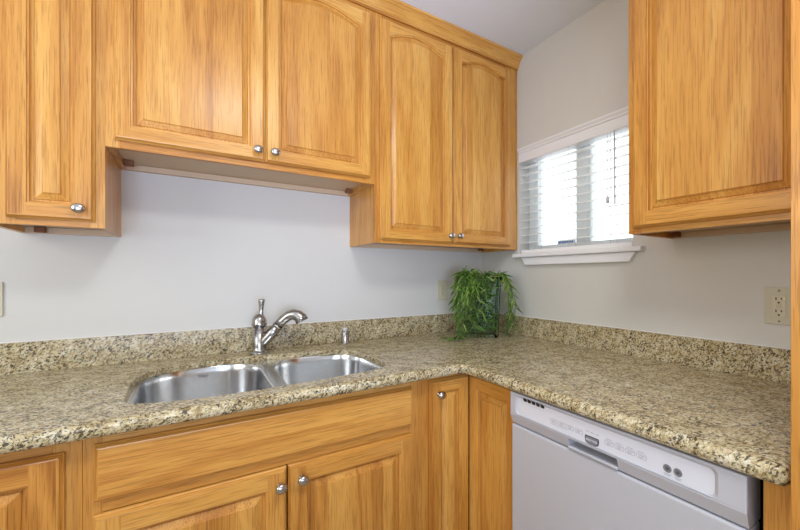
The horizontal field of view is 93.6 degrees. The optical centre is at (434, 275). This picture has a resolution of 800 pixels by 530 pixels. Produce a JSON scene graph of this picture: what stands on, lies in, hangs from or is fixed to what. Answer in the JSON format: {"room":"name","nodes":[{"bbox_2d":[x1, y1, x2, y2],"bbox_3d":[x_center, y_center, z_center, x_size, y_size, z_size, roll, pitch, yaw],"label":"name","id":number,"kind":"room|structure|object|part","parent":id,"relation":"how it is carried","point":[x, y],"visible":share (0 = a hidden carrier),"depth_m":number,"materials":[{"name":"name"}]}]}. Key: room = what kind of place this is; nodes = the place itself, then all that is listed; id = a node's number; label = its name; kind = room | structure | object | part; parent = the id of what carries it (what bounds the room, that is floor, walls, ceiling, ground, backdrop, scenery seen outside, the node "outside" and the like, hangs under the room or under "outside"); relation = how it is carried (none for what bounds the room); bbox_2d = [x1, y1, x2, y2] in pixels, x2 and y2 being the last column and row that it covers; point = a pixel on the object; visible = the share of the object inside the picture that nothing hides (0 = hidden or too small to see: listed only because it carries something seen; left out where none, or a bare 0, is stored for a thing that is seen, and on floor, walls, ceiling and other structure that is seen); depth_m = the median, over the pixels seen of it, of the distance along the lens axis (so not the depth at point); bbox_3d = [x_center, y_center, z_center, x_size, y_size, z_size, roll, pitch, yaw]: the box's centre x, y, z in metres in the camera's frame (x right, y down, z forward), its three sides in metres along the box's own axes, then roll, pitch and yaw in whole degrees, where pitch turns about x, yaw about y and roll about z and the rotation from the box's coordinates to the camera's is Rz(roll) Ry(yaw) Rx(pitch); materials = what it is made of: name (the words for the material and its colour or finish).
{"room":"kitchen","nodes":[
{"label":"kitchen","id":0,"kind":"room"},
{"bbox_2d":[0,170,481,341],"bbox_3d":[-1.266,0.003,1.466,3.940,2.487,0.120,0,0,-33],"label":"wall","id":1,"kind":"structure","parent":0,"point":[189,253],"depth_m":1.59,"materials":[{"name":"paint"}]},
{"bbox_2d":[0,282,2,316],"bbox_3d":[-1.488,0.079,1.246,0.073,0.117,0.008,0,0,-33],"label":"wall outlet","id":2,"kind":"object","parent":1,"relation":"attached to","point":[1,283],"visible":1,"depth_m":1.26,"materials":[{"name":"beige plastic"}]},
{"bbox_2d":[0,0,120,236],"bbox_3d":[-1.214,-0.663,1.209,0.270,1.030,0.368,0,0,-33],"label":"upper cabinet","id":3,"kind":"object","parent":1,"relation":"attached to","point":[59,175],"visible":0.99,"depth_m":1.10,"materials":[{"name":"brown wood"}]},
{"bbox_3d":[-1.122,-0.657,1.099,0.188,0.982,0.020,0,0,-33],"label":"door","id":4,"kind":"part","parent":3,"relation":"part of","materials":[{"name":"brown wood"}]},
{"bbox_3d":[-1.121,-0.664,1.097,0.086,0.894,0.014,0,0,-33],"label":"raised panel","id":5,"kind":"part","parent":3,"relation":"part of","materials":[{"name":"brown wood"}]},
{"bbox_3d":[-1.234,-0.177,1.239,0.237,0.014,0.295,0,0,-33],"label":"panel","id":6,"kind":"part","parent":3,"relation":"part of","materials":[{"name":"beige wood"}]},
{"bbox_3d":[-1.308,-0.159,1.355,0.238,0.021,0.020,0,0,-33],"label":"hanging rail","id":7,"kind":"part","parent":3,"relation":"part of","materials":[{"name":"beige wood"}]},
{"bbox_3d":[-1.056,-0.200,1.111,0.034,0.029,0.031,0,0,-33],"label":"knob","id":8,"kind":"part","parent":3,"relation":"part of","materials":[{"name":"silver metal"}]},
{"bbox_2d":[105,0,373,196],"bbox_3d":[-0.718,-0.792,1.528,0.910,0.771,0.368,0,0,-33],"label":"upper cabinet","id":9,"kind":"object","parent":1,"relation":"attached to","point":[279,94],"visible":1,"depth_m":1.39,"materials":[{"name":"brown wood"}]},
{"bbox_3d":[-0.822,-0.789,1.292,0.436,0.718,0.020,0,0,-33],"label":"door","id":10,"kind":"part","parent":9,"relation":"part of","materials":[{"name":"brown wood"}]},
{"bbox_3d":[-0.821,-0.796,1.290,0.335,0.630,0.014,0,0,-33],"label":"raised panel","id":11,"kind":"part","parent":9,"relation":"part of","materials":[{"name":"brown wood"}]},
{"bbox_3d":[-0.812,-0.417,1.675,0.878,0.021,0.020,0,0,-33],"label":"hanging rail","id":12,"kind":"part","parent":9,"relation":"part of","materials":[{"name":"beige wood"}]},
{"bbox_3d":[-0.738,-0.436,1.559,0.877,0.014,0.295,0,0,-33],"label":"panel","id":13,"kind":"part","parent":9,"relation":"part of","materials":[{"name":"beige wood"}]},
{"bbox_3d":[-0.645,-0.464,1.375,0.034,0.029,0.031,0,0,-33],"label":"knob","id":14,"kind":"part","parent":9,"relation":"part of","materials":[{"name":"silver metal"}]},
{"bbox_3d":[-0.596,-0.464,1.407,0.034,0.029,0.031,0,0,-33],"label":"knob","id":15,"kind":"part","parent":9,"relation":"part of","materials":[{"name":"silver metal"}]},
{"bbox_3d":[-0.457,-0.789,1.527,0.424,0.718,0.020,0,0,-33],"label":"door","id":16,"kind":"part","parent":9,"relation":"part of","materials":[{"name":"brown wood"}]},
{"bbox_3d":[-0.456,-0.796,1.525,0.323,0.630,0.014,0,0,-33],"label":"raised panel","id":17,"kind":"part","parent":9,"relation":"part of","materials":[{"name":"brown wood"}]},
{"bbox_2d":[0,312,478,374],"bbox_3d":[-0.636,0.279,1.788,2.249,0.108,0.020,0,0,-33],"label":"backsplash","id":18,"kind":"structure","parent":1,"relation":"attached to","point":[16,357],"depth_m":1.53,"materials":[{"name":"stone"}]},
{"bbox_2d":[350,11,516,252],"bbox_3d":[0.034,-0.663,2.012,0.879,1.030,0.368,0,0,-33],"label":"upper cabinet","id":19,"kind":"object","parent":1,"relation":"attached to","point":[445,113],"visible":0.95,"depth_m":1.83,"materials":[{"name":"brown wood"}]},
{"bbox_3d":[-0.074,-0.657,1.773,0.393,0.986,0.020,0,0,-33],"label":"door","id":20,"kind":"part","parent":19,"relation":"part of","materials":[{"name":"brown wood"}]},
{"bbox_3d":[-0.073,-0.664,1.772,0.291,0.898,0.014,0,0,-33],"label":"raised panel","id":21,"kind":"part","parent":19,"relation":"part of","materials":[{"name":"brown wood"}]},
{"bbox_3d":[-0.060,-0.159,2.159,0.847,0.021,0.020,0,0,-33],"label":"hanging rail","id":22,"kind":"part","parent":19,"relation":"part of","materials":[{"name":"beige wood"}]},
{"bbox_3d":[0.015,-0.177,2.043,0.846,0.014,0.295,0,0,-33],"label":"panel","id":23,"kind":"part","parent":19,"relation":"part of","materials":[{"name":"beige wood"}]},
{"bbox_2d":[348,0,522,69],"bbox_3d":[-0.410,-1.206,1.613,2.059,0.068,0.158,0,0,-33],"label":"crown molding","id":24,"kind":"structure","parent":19,"relation":"attached to","point":[398,10],"depth_m":1.83,"materials":[{"name":"brown wood"}]},
{"bbox_3d":[0.087,-0.198,1.846,0.034,0.029,0.031,0,0,-33],"label":"knob","id":25,"kind":"part","parent":19,"relation":"part of","materials":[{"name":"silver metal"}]},
{"bbox_3d":[0.132,-0.200,1.875,0.034,0.029,0.031,0,0,-33],"label":"knob","id":26,"kind":"part","parent":19,"relation":"part of","materials":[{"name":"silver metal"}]},
{"bbox_3d":[0.261,-0.657,1.989,0.385,0.986,0.020,0,0,-33],"label":"door","id":27,"kind":"part","parent":19,"relation":"part of","materials":[{"name":"brown wood"}]},
{"bbox_3d":[0.262,-0.664,1.987,0.283,0.898,0.014,0,0,-33],"label":"raised panel","id":28,"kind":"part","parent":19,"relation":"part of","materials":[{"name":"brown wood"}]},
{"bbox_2d":[437,280,447,299],"bbox_3d":[0.051,0.085,2.236,0.073,0.117,0.008,0,0,-33],"label":"wall outlet","id":29,"kind":"object","parent":1,"relation":"attached to","point":[442,285],"visible":1,"depth_m":2.23,"materials":[{"name":"beige plastic"}]},
{"bbox_2d":[440,284,444,295],"bbox_3d":[0.052,0.085,2.234,0.033,0.068,0.002,0,0,-33],"label":"receptacle","id":30,"kind":"object","parent":29,"relation":"attached to","point":[442,286],"depth_m":2.23,"materials":[{"name":"beige plastic"}]},
{"bbox_2d":[400,0,604,54],"bbox_3d":[-0.076,-1.290,-0.384,3.940,0.100,4.520,0,0,-33],"label":"ceiling","id":31,"kind":"structure","parent":0,"point":[519,26],"depth_m":1.79,"materials":[{"name":"paint"}]},
{"bbox_2d":[482,0,790,347],"bbox_3d":[1.528,0.003,0.635,0.140,2.487,4.300,0,0,-33],"label":"wall","id":32,"kind":"structure","parent":0,"point":[711,287],"depth_m":1.65,"materials":[{"name":"paint"}]},
{"bbox_2d":[512,143,645,264],"bbox_3d":[0.708,-0.387,1.865,0.168,0.656,0.729,0,0,-33],"label":"window","id":33,"kind":"structure","parent":32,"relation":"in","point":[616,254],"depth_m":1.86,"materials":[{"name":"white plastic"}]},
{"bbox_2d":[557,239,574,243],"bbox_3d":[0.700,-0.179,1.982,0.001,0.024,0.116,0,0,-33],"label":"window sticker","id":34,"kind":"object","parent":33,"relation":"attached to","point":[569,240],"visible":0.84,"depth_m":1.98,"materials":[{"name":"white paper"}]},
{"bbox_2d":[517,106,632,253],"bbox_3d":[0.677,-0.419,1.864,0.080,0.590,0.651,0,0,-33],"label":"window blind","id":35,"kind":"object","parent":33,"relation":"attached to","point":[615,123],"visible":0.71,"depth_m":1.81,"materials":[{"name":"white paint"}]},
{"bbox_3d":[0.689,-0.398,1.868,0.053,0.510,0.002,0,0,-33],"label":"ladder cord","id":36,"kind":"part","parent":35,"relation":"part of","materials":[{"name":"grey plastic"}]},
{"bbox_3d":[0.687,-0.135,1.869,0.050,0.021,0.643,0,0,-33],"label":"rail","id":37,"kind":"part","parent":35,"relation":"part of","materials":[{"name":"white plastic"}]},
{"bbox_3d":[0.773,-0.483,1.669,0.016,0.317,0.015,0,0,-33],"label":"pull cord","id":38,"kind":"part","parent":35,"relation":"part of","materials":[{"name":"grey plastic"}]},
{"bbox_3d":[0.808,-0.398,1.683,0.053,0.510,0.002,0,0,-33],"label":"ladder cord","id":39,"kind":"part","parent":35,"relation":"part of","materials":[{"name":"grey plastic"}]},
{"bbox_3d":[0.687,-0.112,1.851,0.118,0.021,0.729,0,0,-33],"label":"sill","id":40,"kind":"part","parent":33,"relation":"part of","materials":[{"name":"white paint"}]},
{"bbox_3d":[0.749,-0.420,1.910,0.050,0.590,0.655,0,0,-33],"label":"frame","id":41,"kind":"part","parent":33,"relation":"part of","materials":[{"name":"white plastic"}]},
{"bbox_2d":[481,312,790,383],"bbox_3d":[0.748,0.279,1.699,0.020,0.108,1.626,0,0,-33],"label":"backsplash","id":42,"kind":"structure","parent":32,"relation":"attached to","point":[771,363],"depth_m":1.44,"materials":[{"name":"stone"}]},
{"bbox_2d":[629,0,790,238],"bbox_3d":[0.915,-0.691,1.141,0.344,1.098,0.511,0,0,-33],"label":"upper cabinet","id":43,"kind":"object","parent":32,"relation":"attached to","point":[710,80],"visible":0.97,"depth_m":1.07,"materials":[{"name":"brown wood"}]},
{"bbox_3d":[0.941,-0.171,1.158,0.280,0.014,0.478,0,0,-33],"label":"panel","id":44,"kind":"part","parent":43,"relation":"part of","materials":[{"name":"beige wood"}]},
{"bbox_3d":[1.051,-0.153,1.229,0.020,0.021,0.479,0,0,-33],"label":"hanging rail","id":45,"kind":"part","parent":43,"relation":"part of","materials":[{"name":"beige wood"}]},
{"bbox_2d":[764,287,790,324],"bbox_3d":[1.087,0.095,1.180,0.009,0.117,0.073,0,0,-33],"label":"wall outlet","id":46,"kind":"object","parent":32,"relation":"attached to","point":[777,300],"visible":0.92,"depth_m":1.18,"materials":[{"name":"beige plastic"}]},
{"bbox_2d":[772,295,785,316],"bbox_3d":[1.086,0.095,1.179,0.002,0.067,0.033,0,0,-33],"label":"receptacle","id":47,"kind":"object","parent":46,"relation":"attached to","point":[778,301],"depth_m":1.18,"materials":[{"name":"beige plastic"}]},
{"bbox_3d":[-0.076,1.297,-0.384,3.940,0.100,4.520,0,0,-33],"label":"floor","id":48,"kind":"structure","parent":0,"visible":0},
{"bbox_2d":[0,440,82,529],"bbox_3d":[-1.196,0.809,1.026,0.463,0.876,0.693,0,0,-33],"label":"base cabinet","id":49,"kind":"object","parent":48,"relation":"on","point":[41,488],"visible":0.38,"depth_m":0.83,"materials":[{"name":"brown wood"}]},
{"bbox_3d":[-1.015,0.760,0.741,0.284,0.588,0.014,0,0,-33],"label":"raised panel","id":50,"kind":"part","parent":49,"relation":"part of","materials":[{"name":"brown wood"}]},
{"bbox_3d":[-1.016,0.760,0.742,0.410,0.714,0.020,0,0,-33],"label":"door","id":51,"kind":"part","parent":49,"relation":"part of","materials":[{"name":"brown wood"}]},
{"bbox_2d":[83,381,420,529],"bbox_3d":[-0.603,0.809,1.389,0.924,0.876,0.725,0,0,-33],"label":"base cabinet","id":52,"kind":"object","parent":48,"relation":"on","point":[349,461],"visible":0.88,"depth_m":1.09,"materials":[{"name":"brown wood"}]},
{"bbox_3d":[-0.620,0.842,0.997,0.432,0.550,0.020,0,0,-33],"label":"door","id":53,"kind":"part","parent":52,"relation":"part of","materials":[{"name":"brown wood"}]},
{"bbox_3d":[-0.619,0.842,0.995,0.312,0.431,0.014,0,0,-33],"label":"raised panel","id":54,"kind":"part","parent":52,"relation":"part of","materials":[{"name":"brown wood"}]},
{"bbox_3d":[-0.441,0.613,1.081,0.034,0.029,0.031,0,0,-33],"label":"knob","id":55,"kind":"part","parent":52,"relation":"part of","materials":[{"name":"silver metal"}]},
{"bbox_3d":[-0.390,0.607,1.114,0.034,0.030,0.031,0,0,-33],"label":"knob","id":56,"kind":"part","parent":52,"relation":"part of","materials":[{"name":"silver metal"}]},
{"bbox_3d":[-0.256,0.841,1.231,0.426,0.552,0.020,0,0,-33],"label":"door","id":57,"kind":"part","parent":52,"relation":"part of","materials":[{"name":"brown wood"}]},
{"bbox_3d":[-0.255,0.841,1.230,0.307,0.432,0.014,0,0,-33],"label":"raised panel","id":58,"kind":"part","parent":52,"relation":"part of","materials":[{"name":"brown wood"}]},
{"bbox_2d":[421,374,514,529],"bbox_3d":[0.205,0.759,1.773,0.850,0.776,0.954,0,0,-33],"label":"base cabinet","id":59,"kind":"object","parent":48,"relation":"on","point":[466,420],"visible":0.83,"depth_m":1.40,"materials":[{"name":"brown wood"}]},
{"bbox_2d":[0,330,790,485],"bbox_3d":[-0.195,0.351,1.104,2.249,0.036,1.646,0,0,-33],"label":"countertop","id":60,"kind":"structure","parent":59,"relation":"on","point":[742,424],"depth_m":1.09,"materials":[{"name":"stone"}]},
{"bbox_2d":[126,354,381,402],"bbox_3d":[-0.594,0.455,1.350,0.855,0.202,0.599,0,0,-33],"label":"sink","id":61,"kind":"object","parent":60,"relation":"in","point":[218,380],"visible":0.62,"depth_m":1.48,"materials":[{"name":"silver metal"}]},
{"bbox_3d":[-0.752,0.455,1.235,0.374,0.202,0.521,0,0,-33],"label":"bowl","id":62,"kind":"part","parent":61,"relation":"part of","materials":[{"name":"silver metal"}]},
{"bbox_3d":[-0.413,0.445,1.449,0.362,0.182,0.480,0,0,-33],"label":"bowl","id":63,"kind":"part","parent":61,"relation":"part of","materials":[{"name":"silver metal"}]},
{"bbox_2d":[249,299,307,354],"bbox_3d":[-0.673,0.217,1.623,0.245,0.232,0.080,0,0,-3],"label":"kitchen faucet","id":64,"kind":"object","parent":60,"relation":"on","point":[261,338],"visible":1,"depth_m":1.61,"materials":[{"name":"silver metal"}]},
{"bbox_3d":[-0.749,0.144,1.622,0.031,0.087,0.028,0,0,-33],"label":"handle","id":65,"kind":"part","parent":64,"relation":"part of","materials":[{"name":"silver metal"}]},
{"bbox_3d":[-0.716,0.261,1.623,0.106,0.113,0.045,0,0,-7],"label":"spout","id":66,"kind":"part","parent":64,"relation":"part of","materials":[{"name":"silver metal"}]},
{"bbox_2d":[341,327,349,343],"bbox_3d":[-0.441,0.294,1.856,0.044,0.077,0.044,0,0,-33],"label":"soap dispenser","id":67,"kind":"object","parent":60,"relation":"in","point":[344,334],"visible":1,"depth_m":1.84,"materials":[{"name":"silver metal"}]},
{"bbox_2d":[462,277,502,337],"bbox_3d":[0.257,0.169,2.083,0.224,0.327,0.172,0,0,0],"label":"glass vase","id":68,"kind":"object","parent":60,"relation":"on","point":[498,290],"visible":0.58,"depth_m":2.07,"materials":[{"name":"clear glass"}]},
{"bbox_2d":[440,265,523,340],"bbox_3d":[0.244,0.135,2.036,0.475,0.392,0.262,0,0,-11],"label":"trailing plant","id":69,"kind":"object","parent":68,"relation":"in","point":[476,292],"visible":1,"depth_m":1.99,"materials":[{"name":"green plant"}]},
{"bbox_3d":[0.130,0.759,1.337,0.250,0.776,0.302,0,0,-33],"label":"frame","id":70,"kind":"part","parent":59,"relation":"part of","materials":[{"name":"brown wood"}]},
{"bbox_3d":[0.027,0.441,1.385,0.034,0.029,0.031,0,0,-33],"label":"knob","id":71,"kind":"part","parent":59,"relation":"part of","materials":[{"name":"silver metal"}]},
{"bbox_3d":[0.059,0.754,1.436,0.181,0.726,0.020,0,0,-33],"label":"door","id":72,"kind":"part","parent":59,"relation":"part of","materials":[{"name":"brown wood"}]},
{"bbox_3d":[0.060,0.754,1.435,0.081,0.626,0.014,0,0,-33],"label":"raised panel","id":73,"kind":"part","parent":59,"relation":"part of","materials":[{"name":"brown wood"}]},
{"bbox_3d":[0.216,0.753,1.381,0.020,0.728,0.267,0,0,-33],"label":"door","id":74,"kind":"part","parent":59,"relation":"part of","materials":[{"name":"brown wood"}]},
{"bbox_3d":[0.214,0.753,1.380,0.014,0.616,0.155,0,0,-33],"label":"raised panel","id":75,"kind":"part","parent":59,"relation":"part of","materials":[{"name":"brown wood"}]},
{"bbox_2d":[510,391,762,529],"bbox_3d":[0.693,0.811,1.138,0.660,0.872,0.620,0,0,-33],"label":"dishwasher","id":76,"kind":"object","parent":48,"relation":"on","point":[571,470],"visible":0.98,"depth_m":0.94,"materials":[{"name":"white plastic"}]},
{"bbox_2d":[758,479,762,529],"bbox_3d":[0.720,0.771,1.155,0.595,0.772,0.604,0,0,-33],"label":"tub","id":77,"kind":"object","parent":76,"relation":"in","point":[760,482],"depth_m":0.76,"materials":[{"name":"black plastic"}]},
{"bbox_2d":[763,480,790,529],"bbox_3d":[0.638,0.809,0.687,0.020,0.876,0.048,0,0,-33],"label":"filler panel","id":78,"kind":"object","parent":48,"relation":"on","point":[776,499],"visible":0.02,"depth_m":0.69,"materials":[{"name":"brown wood"}]},
{"bbox_2d":[791,0,799,529],"bbox_3d":[1.028,0.034,0.581,0.757,2.425,0.550,0,0,-33],"label":"pantry cabinet","id":79,"kind":"object","parent":48,"relation":"on","point":[795,4],"visible":1,"depth_m":0.63,"materials":[{"name":"brown wood"}]}
]}

